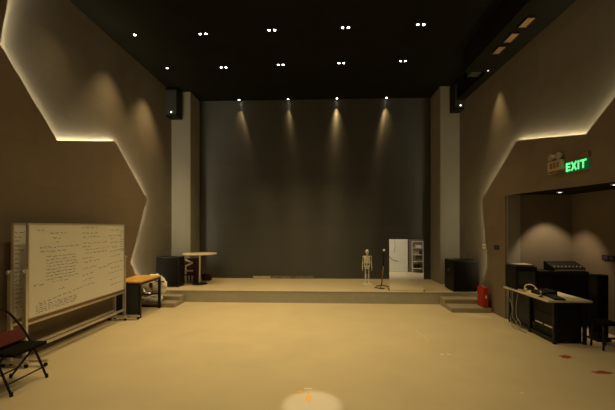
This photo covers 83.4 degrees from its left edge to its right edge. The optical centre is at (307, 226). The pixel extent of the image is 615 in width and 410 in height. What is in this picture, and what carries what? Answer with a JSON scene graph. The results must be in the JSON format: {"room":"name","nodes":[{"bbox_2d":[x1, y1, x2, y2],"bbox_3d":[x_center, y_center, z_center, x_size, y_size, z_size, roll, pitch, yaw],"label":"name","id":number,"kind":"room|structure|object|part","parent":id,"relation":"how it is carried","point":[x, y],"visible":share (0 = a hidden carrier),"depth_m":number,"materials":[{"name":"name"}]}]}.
{"room":"auditorium","nodes":[
{"label":"auditorium","id":0,"kind":"room"},
{"bbox_2d":[0,0,171,292],"bbox_3d":[-4.128,-0.975,2.751,0.120,5.550,15.150,0,0,2],"label":"wall","id":1,"kind":"structure","parent":0,"point":[85,86],"depth_m":6.49,"materials":[{"name":"brown paint"}]},
{"bbox_2d":[0,0,146,364],"bbox_3d":[-4.082,-0.956,1.708,0.060,5.620,13.030,0,0,2],"label":"wall panel","id":2,"kind":"object","parent":1,"relation":"attached to","point":[44,178],"visible":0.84,"depth_m":5.26,"materials":[{"name":"brown paint"}]},
{"bbox_2d":[172,92,199,281],"bbox_3d":[-3.500,-1.117,9.946,0.530,5.266,0.720,0,0,2],"label":"wall","id":3,"kind":"structure","parent":0,"point":[186,131],"depth_m":9.59,"materials":[{"name":"grey paint"}]},
{"bbox_2d":[69,0,501,100],"bbox_3d":[0.409,-3.800,2.585,9.800,0.100,15.600,0,0,2],"label":"ceiling","id":4,"kind":"structure","parent":0,"point":[310,41],"depth_m":7.01,"materials":[{"name":"black paint"}]},
{"bbox_2d":[165,88,181,119],"bbox_3d":[-3.650,-3.355,9.361,0.380,0.790,0.321,0,0,2],"label":"speaker","id":5,"kind":"object","parent":4,"relation":"hanging from","point":[173,97],"visible":1,"depth_m":9.22},
{"bbox_2d":[165,90,175,113],"bbox_3d":[-3.656,-3.335,9.216,0.304,0.650,0.012,0,0,2],"label":"grille","id":6,"kind":"object","parent":5,"relation":"attached to","point":[170,95],"depth_m":9.21,"materials":[{"name":"black metal"}]},
{"bbox_2d":[196,31,209,34],"bbox_3d":[-2.022,-3.742,6.676,0.240,0.016,0.124,0,0,2],"label":"recessed light","id":7,"kind":"object","parent":4,"relation":"in","point":[199,32],"visible":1,"depth_m":6.66,"materials":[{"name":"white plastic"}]},
{"bbox_2d":[265,27,278,31],"bbox_3d":[-0.676,-3.742,6.549,0.240,0.016,0.124,0,0,2],"label":"recessed light","id":8,"kind":"object","parent":4,"relation":"in","point":[276,28],"visible":1,"depth_m":6.54,"materials":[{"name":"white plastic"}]},
{"bbox_2d":[275,63,285,65],"bbox_3d":[-0.617,-3.742,7.948,0.240,0.016,0.124,0,0,2],"label":"recessed light","id":9,"kind":"object","parent":4,"relation":"in","point":[277,64],"visible":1,"depth_m":7.93,"materials":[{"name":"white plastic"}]},
{"bbox_2d":[336,61,346,63],"bbox_3d":[0.771,-3.742,7.865,0.240,0.016,0.124,0,0,2],"label":"recessed light","id":10,"kind":"object","parent":4,"relation":"in","point":[337,62],"visible":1,"depth_m":7.84,"materials":[{"name":"black plastic"}]},
{"bbox_2d":[339,25,351,28],"bbox_3d":[0.712,-3.742,6.466,0.240,0.016,0.124,0,0,2],"label":"recessed light","id":11,"kind":"object","parent":4,"relation":"in","point":[340,26],"visible":1,"depth_m":6.45,"materials":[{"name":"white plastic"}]},
{"bbox_2d":[397,59,408,61],"bbox_3d":[2.148,-3.742,7.767,0.240,0.016,0.124,0,0,2],"label":"recessed light","id":12,"kind":"object","parent":4,"relation":"in","point":[399,60],"visible":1,"depth_m":7.74,"materials":[{"name":"black plastic"}]},
{"bbox_2d":[413,22,427,25],"bbox_3d":[2.089,-3.742,6.368,0.240,0.016,0.124,0,0,2],"label":"recessed light","id":13,"kind":"object","parent":4,"relation":"in","point":[415,23],"visible":1,"depth_m":6.35,"materials":[{"name":"black plastic"}]},
{"bbox_2d":[450,83,463,112],"bbox_3d":[3.912,-3.385,9.003,0.280,0.730,0.321,0,0,2],"label":"speaker","id":14,"kind":"object","parent":4,"relation":"hanging from","point":[456,106],"visible":0.74,"depth_m":8.87},
{"bbox_2d":[455,84,463,107],"bbox_3d":[3.905,-3.365,8.858,0.224,0.590,0.012,0,0,2],"label":"grille","id":15,"kind":"object","parent":14,"relation":"attached to","point":[458,103],"depth_m":8.86,"materials":[{"name":"black metal"}]},
{"bbox_2d":[0,302,614,409],"bbox_3d":[0.409,1.850,2.585,9.800,0.100,15.600,0,0,2],"label":"floor","id":16,"kind":"structure","parent":0,"point":[188,355],"depth_m":4.58,"materials":[{"name":"beige concrete"}]},
{"bbox_2d":[0,308,47,396],"bbox_3d":[-3.361,1.361,3.905,0.494,0.878,0.506,0,0,2],"label":"folding chair","id":17,"kind":"object","parent":16,"relation":"on","point":[11,345],"visible":1,"depth_m":3.94,"materials":[{"name":"black metal"}]},
{"bbox_3d":[-3.380,1.369,3.691,0.490,0.848,0.112,0,0,18],"label":"leg","id":18,"kind":"part","parent":17,"relation":"part of","materials":[{"name":"black metal"}]},
{"bbox_3d":[-3.409,1.265,3.907,0.028,0.150,0.430,-33,-1,2],"label":"backrest","id":19,"kind":"part","parent":17,"relation":"part of","materials":[{"name":"red fabric"}]},
{"bbox_3d":[-3.388,1.591,4.117,0.334,0.409,0.024,0,0,2],"label":"leg","id":20,"kind":"part","parent":17,"relation":"part of","materials":[{"name":"black metal"}]},
{"bbox_3d":[-3.326,1.375,3.903,0.425,0.040,0.450,0,0,2],"label":"seat","id":21,"kind":"part","parent":17,"relation":"part of","materials":[{"name":"black fabric"}]},
{"bbox_2d":[0,223,126,367],"bbox_3d":[-3.701,0.873,5.522,0.370,1.852,2.326,0,0,2],"label":"whiteboard","id":22,"kind":"object","parent":16,"relation":"on","point":[18,230],"visible":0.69,"depth_m":4.51,"materials":[{"name":"metal"}]},
{"bbox_3d":[-3.806,1.145,4.414,0.050,1.189,0.038,0,0,2],"label":"post","id":23,"kind":"part","parent":22,"relation":"part of","materials":[{"name":"metal"}]},
{"bbox_3d":[-3.756,0.581,5.525,0.032,1.268,2.180,0,0,2],"label":"board frame","id":24,"kind":"part","parent":22,"relation":"part of","materials":[{"name":"metal"}]},
{"bbox_3d":[-3.757,1.605,5.525,0.026,0.040,2.180,0,0,2],"label":"rail","id":25,"kind":"part","parent":22,"relation":"part of","materials":[{"name":"metal"}]},
{"bbox_3d":[-3.713,1.145,6.636,0.050,1.189,0.038,0,0,2],"label":"post","id":26,"kind":"part","parent":22,"relation":"part of","materials":[{"name":"metal"}]},
{"bbox_2d":[9,223,139,365],"bbox_3d":[-3.568,0.873,5.590,0.520,1.852,2.346,0,0,2],"label":"whiteboard","id":27,"kind":"object","parent":16,"relation":"on","point":[69,267],"visible":0.94,"depth_m":5.24,"materials":[{"name":"metal"}]},
{"bbox_3d":[-3.659,1.145,4.471,0.050,1.189,0.038,0,0,2],"label":"post","id":28,"kind":"part","parent":27,"relation":"part of","materials":[{"name":"metal"}]},
{"bbox_3d":[-3.608,0.581,5.591,0.032,1.268,2.200,0,0,2],"label":"board frame","id":29,"kind":"part","parent":27,"relation":"part of","materials":[{"name":"metal"}]},
{"bbox_3d":[-3.609,1.265,5.591,0.026,0.036,2.200,0,0,2],"label":"rail","id":30,"kind":"part","parent":27,"relation":"part of","materials":[{"name":"metal"}]},
{"bbox_3d":[-3.590,1.223,5.591,0.012,0.036,2.180,0,0,2],"label":"trim","id":31,"kind":"part","parent":27,"relation":"part of","materials":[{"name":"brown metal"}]},
{"bbox_3d":[-3.609,1.605,5.591,0.026,0.040,2.200,0,0,2],"label":"rail","id":32,"kind":"part","parent":27,"relation":"part of","materials":[{"name":"metal"}]},
{"bbox_3d":[-3.564,1.145,6.713,0.050,1.189,0.038,0,0,2],"label":"post","id":33,"kind":"part","parent":27,"relation":"part of","materials":[{"name":"metal"}]},
{"bbox_2d":[116,275,160,317],"bbox_3d":[-3.549,1.438,7.255,0.550,0.725,0.890,0,0,2],"label":"desk","id":34,"kind":"object","parent":16,"relation":"on","point":[134,305],"visible":0.73,"depth_m":6.83,"materials":[{"name":"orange wood"}]},
{"bbox_3d":[-3.566,1.445,6.841,0.450,0.590,0.020,0,0,2],"label":"panel","id":35,"kind":"part","parent":34,"relation":"part of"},
{"bbox_3d":[-3.321,1.472,6.830,0.048,0.655,0.048,0,0,2],"label":"leg","id":36,"kind":"part","parent":34,"relation":"part of","materials":[{"name":"black metal"}]},
{"bbox_3d":[-3.549,1.127,7.255,0.526,0.045,0.870,0,0,2],"label":"frame","id":37,"kind":"part","parent":34,"relation":"part of","materials":[{"name":"brown wood"}]},
{"bbox_3d":[-3.286,1.472,7.660,0.048,0.655,0.048,0,0,2],"label":"leg","id":38,"kind":"part","parent":34,"relation":"part of","materials":[{"name":"black metal"}]},
{"bbox_2d":[142,294,183,307],"bbox_3d":[-3.367,1.705,7.998,0.820,0.190,0.560,0,0,2],"label":"steps","id":39,"kind":"structure","parent":16,"relation":"on","point":[169,300],"depth_m":8.00,"materials":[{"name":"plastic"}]},
{"bbox_2d":[142,273,166,301],"bbox_3d":[-3.498,1.382,7.879,0.569,0.630,0.300,0,0,2],"label":"cloth bundle","id":40,"kind":"object","parent":39,"relation":"on","point":[152,287],"visible":0.66,"depth_m":7.79,"materials":[{"name":"white fabric"}]},
{"bbox_2d":[305,391,310,401],"bbox_3d":[0.006,1.799,3.659,0.070,0.001,0.245,0,0,2],"label":"chalk mark","id":41,"kind":"object","parent":16,"relation":"on","point":[308,397],"visible":1,"depth_m":3.64,"materials":[{"name":"orange"}]},
{"bbox_2d":[440,296,491,312],"bbox_3d":[3.463,1.705,7.616,0.820,0.190,0.750,0,0,2],"label":"steps","id":42,"kind":"structure","parent":16,"relation":"on","point":[453,304],"depth_m":7.57,"materials":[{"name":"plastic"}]},
{"bbox_2d":[477,285,487,307],"bbox_3d":[3.757,1.479,7.413,0.116,0.451,0.312,0,0,2],"label":"box","id":43,"kind":"object","parent":42,"relation":"on","point":[482,292],"visible":1,"depth_m":7.30,"materials":[{"name":"red metal"}]},
{"bbox_3d":[3.711,1.494,7.416,0.008,0.360,0.270,0,0,2],"label":"door","id":44,"kind":"part","parent":43,"relation":"part of","materials":[{"name":"red metal"}]},
{"bbox_2d":[503,286,592,344],"bbox_3d":[4.042,1.465,5.920,0.660,0.670,1.310,0,0,2],"label":"desk","id":45,"kind":"object","parent":16,"relation":"on","point":[524,309],"visible":0.79,"depth_m":5.83,"materials":[{"name":"wood"}]},
{"bbox_3d":[3.849,1.480,6.554,0.040,0.640,0.040,0,0,2],"label":"leg","id":46,"kind":"part","parent":45,"relation":"part of","materials":[{"name":"black metal"}]},
{"bbox_2d":[508,291,526,332],"bbox_3d":[3.720,1.470,6.109,0.052,0.660,0.546,0,0,2],"label":"hanging cable","id":47,"kind":"object","parent":45,"relation":"hanging from","point":[508,291],"visible":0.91,"depth_m":6.24,"materials":[{"name":"grey plastic"}]},
{"bbox_2d":[516,294,520,328],"bbox_3d":[3.683,1.475,6.025,0.040,0.592,0.205,0,0,12],"label":"hanging cable","id":48,"kind":"object","parent":45,"relation":"hanging from","point":[517,294],"visible":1,"depth_m":6.07,"materials":[{"name":"grey plastic"}]},
{"bbox_2d":[505,263,536,289],"bbox_3d":[3.925,0.904,6.353,0.370,0.452,0.376,0,0,2],"label":"equipment case","id":49,"kind":"object","parent":45,"relation":"on","point":[517,275],"visible":0.92,"depth_m":6.18,"materials":[{"name":"black plastic"}]},
{"bbox_3d":[3.926,0.698,6.361,0.330,0.025,0.320,0,0,2],"label":"lid","id":50,"kind":"part","parent":49,"relation":"part of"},
{"bbox_3d":[3.917,0.915,6.169,0.290,0.230,0.008,0,0,2],"label":"panel","id":51,"kind":"part","parent":49,"relation":"part of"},
{"bbox_3d":[3.889,1.480,6.237,0.017,0.540,0.580,0,0,2],"label":"modesty panel","id":52,"kind":"part","parent":45,"relation":"part of","materials":[{"name":"black wood"}]},
{"bbox_3d":[3.822,1.480,5.925,0.040,0.640,0.040,0,0,2],"label":"leg","id":53,"kind":"part","parent":45,"relation":"part of","materials":[{"name":"black metal"}]},
{"bbox_3d":[3.822,1.745,5.930,0.030,0.040,1.190,0,0,2],"label":"rail","id":54,"kind":"part","parent":45,"relation":"part of","materials":[{"name":"black metal"}]},
{"bbox_2d":[531,288,556,295],"bbox_3d":[3.977,1.091,5.808,0.260,0.077,0.280,0,0,2],"label":"mixer","id":55,"kind":"object","parent":45,"relation":"on","point":[545,291],"visible":0.84,"depth_m":5.75,"materials":[{"name":"black plastic"}]},
{"bbox_2d":[537,269,551,289],"bbox_3d":[4.259,0.958,6.323,0.240,0.345,0.348,0,0,2],"label":"monitor speaker","id":56,"kind":"object","parent":45,"relation":"on","point":[544,277],"visible":0.64,"depth_m":6.15},
{"bbox_2d":[540,272,551,288],"bbox_3d":[4.252,0.960,6.153,0.200,0.300,0.009,0,0,2],"label":"grille","id":57,"kind":"object","parent":56,"relation":"attached to","point":[545,277],"depth_m":6.15,"materials":[{"name":"black metal"}]},
{"bbox_3d":[4.046,1.179,5.903,0.480,0.041,1.245,0,0,2],"label":"frame","id":58,"kind":"part","parent":45,"relation":"part of","materials":[{"name":"beige wood"}]},
{"bbox_3d":[3.796,1.480,5.305,0.040,0.640,0.040,0,0,2],"label":"leg","id":59,"kind":"part","parent":45,"relation":"part of","materials":[{"name":"black metal"}]},
{"bbox_2d":[545,294,565,300],"bbox_3d":[3.928,1.115,5.475,0.150,0.030,0.370,0,0,14],"label":"keyboard","id":60,"kind":"object","parent":45,"relation":"on","point":[552,296],"visible":1,"depth_m":5.41,"materials":[{"name":"black plastic"}]},
{"bbox_3d":[4.246,1.480,5.286,0.040,0.640,0.040,0,0,2],"label":"leg","id":61,"kind":"part","parent":45,"relation":"part of","materials":[{"name":"black metal"}]},
{"bbox_2d":[534,299,581,342],"bbox_3d":[4.035,1.500,5.596,0.416,0.600,0.520,0,0,2],"label":"drawer pedestal","id":62,"kind":"object","parent":16,"relation":"on","point":[569,317],"visible":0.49,"depth_m":5.34,"materials":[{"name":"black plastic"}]},
{"bbox_3d":[3.836,1.290,5.604,0.013,0.160,0.500,0,0,2],"label":"drawer","id":63,"kind":"part","parent":62,"relation":"part of","materials":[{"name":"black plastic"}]},
{"bbox_3d":[3.836,1.465,5.604,0.013,0.170,0.500,0,0,2],"label":"drawer","id":64,"kind":"part","parent":62,"relation":"part of","materials":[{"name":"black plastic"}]},
{"bbox_2d":[560,355,571,358],"bbox_3d":[3.579,1.799,4.788,0.171,0.001,0.151,0,0,2],"label":"paint stain","id":65,"kind":"object","parent":16,"relation":"on","point":[562,356],"visible":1,"depth_m":4.79,"materials":[{"name":"red paint"}]},
{"bbox_2d":[552,271,588,325],"bbox_3d":[4.721,1.300,6.354,0.620,1.000,0.426,0,0,2],"label":"equipment rack","id":66,"kind":"object","parent":16,"relation":"on","point":[574,283],"visible":0.37,"depth_m":6.16,"materials":[{"name":"black plastic"}]},
{"bbox_3d":[4.563,1.285,6.167,0.280,0.910,0.015,0,0,2],"label":"door","id":67,"kind":"part","parent":66,"relation":"part of","materials":[{"name":"black plastic"}]},
{"bbox_2d":[544,261,585,271],"bbox_3d":[4.721,0.720,6.343,0.560,0.160,0.288,0,0,2],"label":"mixing console","id":68,"kind":"object","parent":66,"relation":"on","point":[548,265],"visible":0.99,"depth_m":6.30,"materials":[{"name":"black plastic"}]},
{"bbox_3d":[4.863,1.285,6.155,0.280,0.910,0.015,0,0,2],"label":"door","id":69,"kind":"part","parent":66,"relation":"part of","materials":[{"name":"black plastic"}]},
{"bbox_2d":[587,274,611,341],"bbox_3d":[4.656,1.280,5.514,0.220,1.040,0.230,0,0,2],"label":"speaker","id":70,"kind":"object","parent":16,"relation":"on","point":[598,283],"visible":0.79,"depth_m":5.43},
{"bbox_2d":[599,278,607,334],"bbox_3d":[4.652,1.250,5.426,0.140,0.900,0.009,0,0,2],"label":"grille","id":71,"kind":"object","parent":70,"relation":"attached to","point":[603,282],"depth_m":5.42,"materials":[{"name":"black metal"}]},
{"bbox_2d":[590,318,614,350],"bbox_3d":[4.409,1.595,5.129,0.228,0.411,0.260,0,0,2],"label":"stool","id":72,"kind":"object","parent":16,"relation":"on","point":[604,322],"visible":1,"depth_m":5.07,"materials":[{"name":"black wood"}]},
{"bbox_3d":[4.321,1.617,5.241,0.028,0.367,0.049,0,0,-43],"label":"leg","id":73,"kind":"part","parent":72,"relation":"part of","materials":[{"name":"black metal"}]},
{"bbox_3d":[4.409,1.415,5.129,0.220,0.050,0.260,0,0,2],"label":"seat","id":74,"kind":"part","parent":72,"relation":"part of","materials":[{"name":"black fabric"}]},
{"bbox_3d":[4.312,1.617,5.026,0.049,0.367,0.028,0,0,-43],"label":"leg","id":75,"kind":"part","parent":72,"relation":"part of","materials":[{"name":"black metal"}]},
{"bbox_2d":[592,370,612,373],"bbox_3d":[3.639,1.799,4.277,0.283,0.001,0.102,0,0,2],"label":"paint stain","id":76,"kind":"object","parent":16,"relation":"on","point":[599,371],"visible":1,"depth_m":4.26,"materials":[{"name":"red paint"}]},
{"bbox_2d":[148,291,476,303],"bbox_3d":[0.122,1.664,9.153,7.835,0.272,2.000,0,0,2],"label":"stage","id":77,"kind":"structure","parent":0,"point":[189,296],"depth_m":8.15,"materials":[{"name":"grey paint"}]},
{"bbox_2d":[166,278,476,292],"bbox_3d":[0.122,1.522,9.147,7.835,0.012,2.012,0,0,2],"label":"deck","id":78,"kind":"object","parent":77,"relation":"on","point":[216,284],"visible":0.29,"depth_m":8.79,"materials":[{"name":"wood"}]},
{"bbox_2d":[157,256,183,286],"bbox_3d":[-3.507,1.136,8.845,0.578,0.760,0.380,0,0,2],"label":"subwoofer","id":79,"kind":"object","parent":78,"relation":"on","point":[171,268],"visible":0.81,"depth_m":8.66,"materials":[{"name":"black plastic"}]},
{"bbox_2d":[157,258,177,284],"bbox_3d":[-3.514,1.126,8.663,0.510,0.680,0.016,0,0,2],"label":"grille","id":80,"kind":"object","parent":79,"relation":"attached to","point":[166,267],"depth_m":8.65,"materials":[{"name":"black fabric"}]},
{"bbox_2d":[185,258,198,282],"bbox_3d":[-3.177,1.186,9.480,0.345,0.660,0.174,0,0,2],"label":"carton","id":81,"kind":"object","parent":78,"relation":"on","point":[191,264],"visible":0.86,"depth_m":9.39,"materials":[{"name":"red cardboard"}]},
{"bbox_2d":[182,252,216,284],"bbox_3d":[-2.867,1.106,9.178,0.880,0.820,0.880,0,0,2],"label":"round table","id":82,"kind":"object","parent":78,"relation":"on","point":[199,254],"visible":1,"depth_m":9.11,"materials":[{"name":"wood"}]},
{"bbox_2d":[201,273,211,280],"bbox_3d":[-2.879,1.423,9.850,0.246,0.185,0.206,0,0,2],"label":"carton","id":83,"kind":"object","parent":78,"relation":"on","point":[205,276],"visible":1,"depth_m":9.75,"materials":[{"name":"brown cardboard"}]},
{"bbox_2d":[253,276,312,278],"bbox_3d":[-0.724,1.478,10.170,1.800,0.075,0.034,0,0,2],"label":"cable cover","id":84,"kind":"object","parent":78,"relation":"on","point":[287,277],"visible":1,"depth_m":10.15,"materials":[{"name":"beige plastic"}]},
{"bbox_2d":[362,250,372,284],"bbox_3d":[1.567,1.053,9.072,0.267,0.925,0.186,0,0,2],"label":"model","id":85,"kind":"object","parent":78,"relation":"on","point":[366,258],"visible":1,"depth_m":9.07},
{"bbox_2d":[376,249,388,287],"bbox_3d":[1.911,1.036,8.694,0.292,0.959,0.248,0,0,-14],"label":"pole stand","id":86,"kind":"object","parent":78,"relation":"on","point":[383,249],"visible":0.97,"depth_m":8.73,"materials":[{"name":"black metal"}]},
{"bbox_2d":[388,239,424,291],"bbox_3d":[2.374,0.904,8.337,0.828,1.224,0.381,0,0,10],"label":"mirror","id":87,"kind":"object","parent":78,"relation":"on","point":[406,256],"visible":1,"depth_m":8.20,"materials":[{"name":"clear mirror"}]},
{"bbox_2d":[445,258,477,291],"bbox_3d":[3.702,1.149,8.312,0.588,0.735,0.580,0,0,2],"label":"subwoofer","id":88,"kind":"object","parent":78,"relation":"on","point":[461,274],"visible":0.96,"depth_m":8.03,"materials":[{"name":"black plastic"}]},
{"bbox_2d":[455,262,477,289],"bbox_3d":[3.691,1.139,8.030,0.520,0.655,0.016,0,0,2],"label":"grille","id":89,"kind":"object","parent":88,"relation":"attached to","point":[466,273],"depth_m":8.02,"materials":[{"name":"black fabric"}]},
{"bbox_2d":[200,98,430,278],"bbox_3d":[0.729,-0.975,10.188,9.800,5.550,0.120,0,0,2],"label":"wall","id":90,"kind":"structure","parent":0,"point":[288,187],"depth_m":10.15,"materials":[{"name":"grey paint"}]},
{"bbox_2d":[431,86,459,283],"bbox_3d":[3.808,-1.117,9.588,0.505,5.266,0.820,0,0,2],"label":"wall","id":91,"kind":"structure","parent":0,"point":[445,125],"depth_m":9.19,"materials":[{"name":"grey paint"}]},
{"bbox_2d":[460,0,614,285],"bbox_3d":[3.820,-0.975,2.417,0.120,5.550,15.150,0,0,2],"label":"wall","id":92,"kind":"structure","parent":0,"point":[561,82],"depth_m":5.91,"materials":[{"name":"brown paint"}]},
{"bbox_2d":[491,45,506,54],"bbox_3d":[3.508,-3.245,6.318,0.150,0.030,0.280,0,0,2],"label":"air vent","id":93,"kind":"object","parent":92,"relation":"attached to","point":[499,48],"visible":1,"depth_m":6.29,"materials":[{"name":"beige metal"}]},
{"bbox_2d":[493,47,504,53],"bbox_3d":[3.508,-3.245,6.318,0.124,0.022,0.256,0,0,2],"label":"grille","id":94,"kind":"object","parent":93,"relation":"attached to","point":[497,50],"depth_m":6.32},
{"bbox_2d":[502,32,520,42],"bbox_3d":[3.491,-3.245,5.909,0.150,0.030,0.300,0,0,2],"label":"air vent","id":95,"kind":"object","parent":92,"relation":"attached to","point":[512,36],"visible":1,"depth_m":5.89,"materials":[{"name":"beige metal"}]},
{"bbox_2d":[505,34,517,42],"bbox_3d":[3.491,-3.245,5.909,0.124,0.022,0.276,0,0,2],"label":"grille","id":96,"kind":"object","parent":95,"relation":"attached to","point":[510,38],"depth_m":5.92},
{"bbox_2d":[457,0,575,99],"bbox_3d":[3.399,-3.505,1.859,0.675,0.490,14.000,0,0,2],"label":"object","id":97,"kind":"structure","parent":92,"relation":"attached to","point":[505,19],"depth_m":6.03,"materials":[{"name":"black paint"}]},
{"bbox_2d":[467,72,480,76],"bbox_3d":[3.637,-3.535,7.481,0.220,0.430,0.325,0,0,2],"label":"air vent","id":98,"kind":"object","parent":97,"relation":"attached to","point":[469,74],"visible":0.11,"depth_m":7.51,"materials":[{"name":"black metal"}]},
{"bbox_2d":[517,15,536,27],"bbox_3d":[3.473,-3.245,5.464,0.150,0.030,0.290,0,0,2],"label":"air vent","id":99,"kind":"object","parent":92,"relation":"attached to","point":[528,20],"visible":1,"depth_m":5.45,"materials":[{"name":"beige metal"}]},
{"bbox_2d":[518,18,534,27],"bbox_3d":[3.473,-3.245,5.464,0.124,0.022,0.266,0,0,2],"label":"grille","id":100,"kind":"object","parent":99,"relation":"attached to","point":[526,22],"depth_m":5.47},
{"bbox_2d":[482,97,614,318],"bbox_3d":[3.685,-0.723,1.412,0.065,5.113,13.091,0,0,2],"label":"wall panel","id":101,"kind":"object","parent":92,"relation":"attached to","point":[524,169],"visible":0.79,"depth_m":5.89,"materials":[{"name":"brown paint"}]},
{"bbox_2d":[547,152,564,174],"bbox_3d":[3.772,-0.963,5.268,0.084,0.308,0.363,0,0,2],"label":"emergency light","id":102,"kind":"object","parent":101,"relation":"attached to","point":[559,164],"visible":1,"depth_m":5.20,"materials":[{"name":"beige plastic"}]},
{"bbox_3d":[3.741,-0.932,5.232,0.005,0.085,0.200,0,0,2],"label":"label panel","id":103,"kind":"part","parent":102,"relation":"part of","materials":[{"name":"beige plastic"}]},
{"bbox_2d":[566,151,589,172],"bbox_3d":[3.778,-0.902,4.831,0.036,0.235,0.430,0,0,2],"label":"exit sign","id":104,"kind":"object","parent":101,"relation":"attached to","point":[581,161],"visible":1,"depth_m":4.80,"materials":[{"name":"green plastic"}]},
{"bbox_3d":[3.784,-0.985,4.830,0.025,0.070,0.430,0,0,2],"label":"mounting plate","id":105,"kind":"part","parent":104,"relation":"part of","materials":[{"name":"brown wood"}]},
{"bbox_2d":[506,195,571,318],"bbox_3d":[4.581,0.550,6.789,1.357,2.500,0.130,0,0,2],"label":"wall","id":106,"kind":"structure","parent":0,"point":[545,220],"depth_m":6.72,"materials":[{"name":"brown paint"}]},
{"bbox_2d":[507,195,519,318],"bbox_3d":[4.023,0.585,6.737,0.247,2.430,0.020,0,0,2],"label":"door frame","id":107,"kind":"structure","parent":106,"relation":"attached to","point":[513,201],"depth_m":6.73,"materials":[{"name":"brown wood"}]},
{"bbox_2d":[513,182,614,194],"bbox_3d":[4.426,-0.665,4.528,1.237,0.070,4.420,0,0,2],"label":"ceiling","id":108,"kind":"structure","parent":0,"point":[603,186],"depth_m":5.95,"materials":[{"name":"black paint"}]},
{"bbox_2d":[572,189,614,334],"bbox_3d":[5.101,0.550,4.450,0.120,2.500,4.520,0,0,2],"label":"wall","id":109,"kind":"structure","parent":0,"point":[593,213],"depth_m":6.10,"materials":[{"name":"brown paint"}]},
{"bbox_2d":[602,255,614,260],"bbox_3d":[5.091,0.524,5.828,0.016,0.088,0.244,0,0,2],"label":"switch","id":110,"kind":"object","parent":109,"relation":"attached to","point":[604,257],"visible":1,"depth_m":5.83,"materials":[{"name":"black plastic"}]}
]}

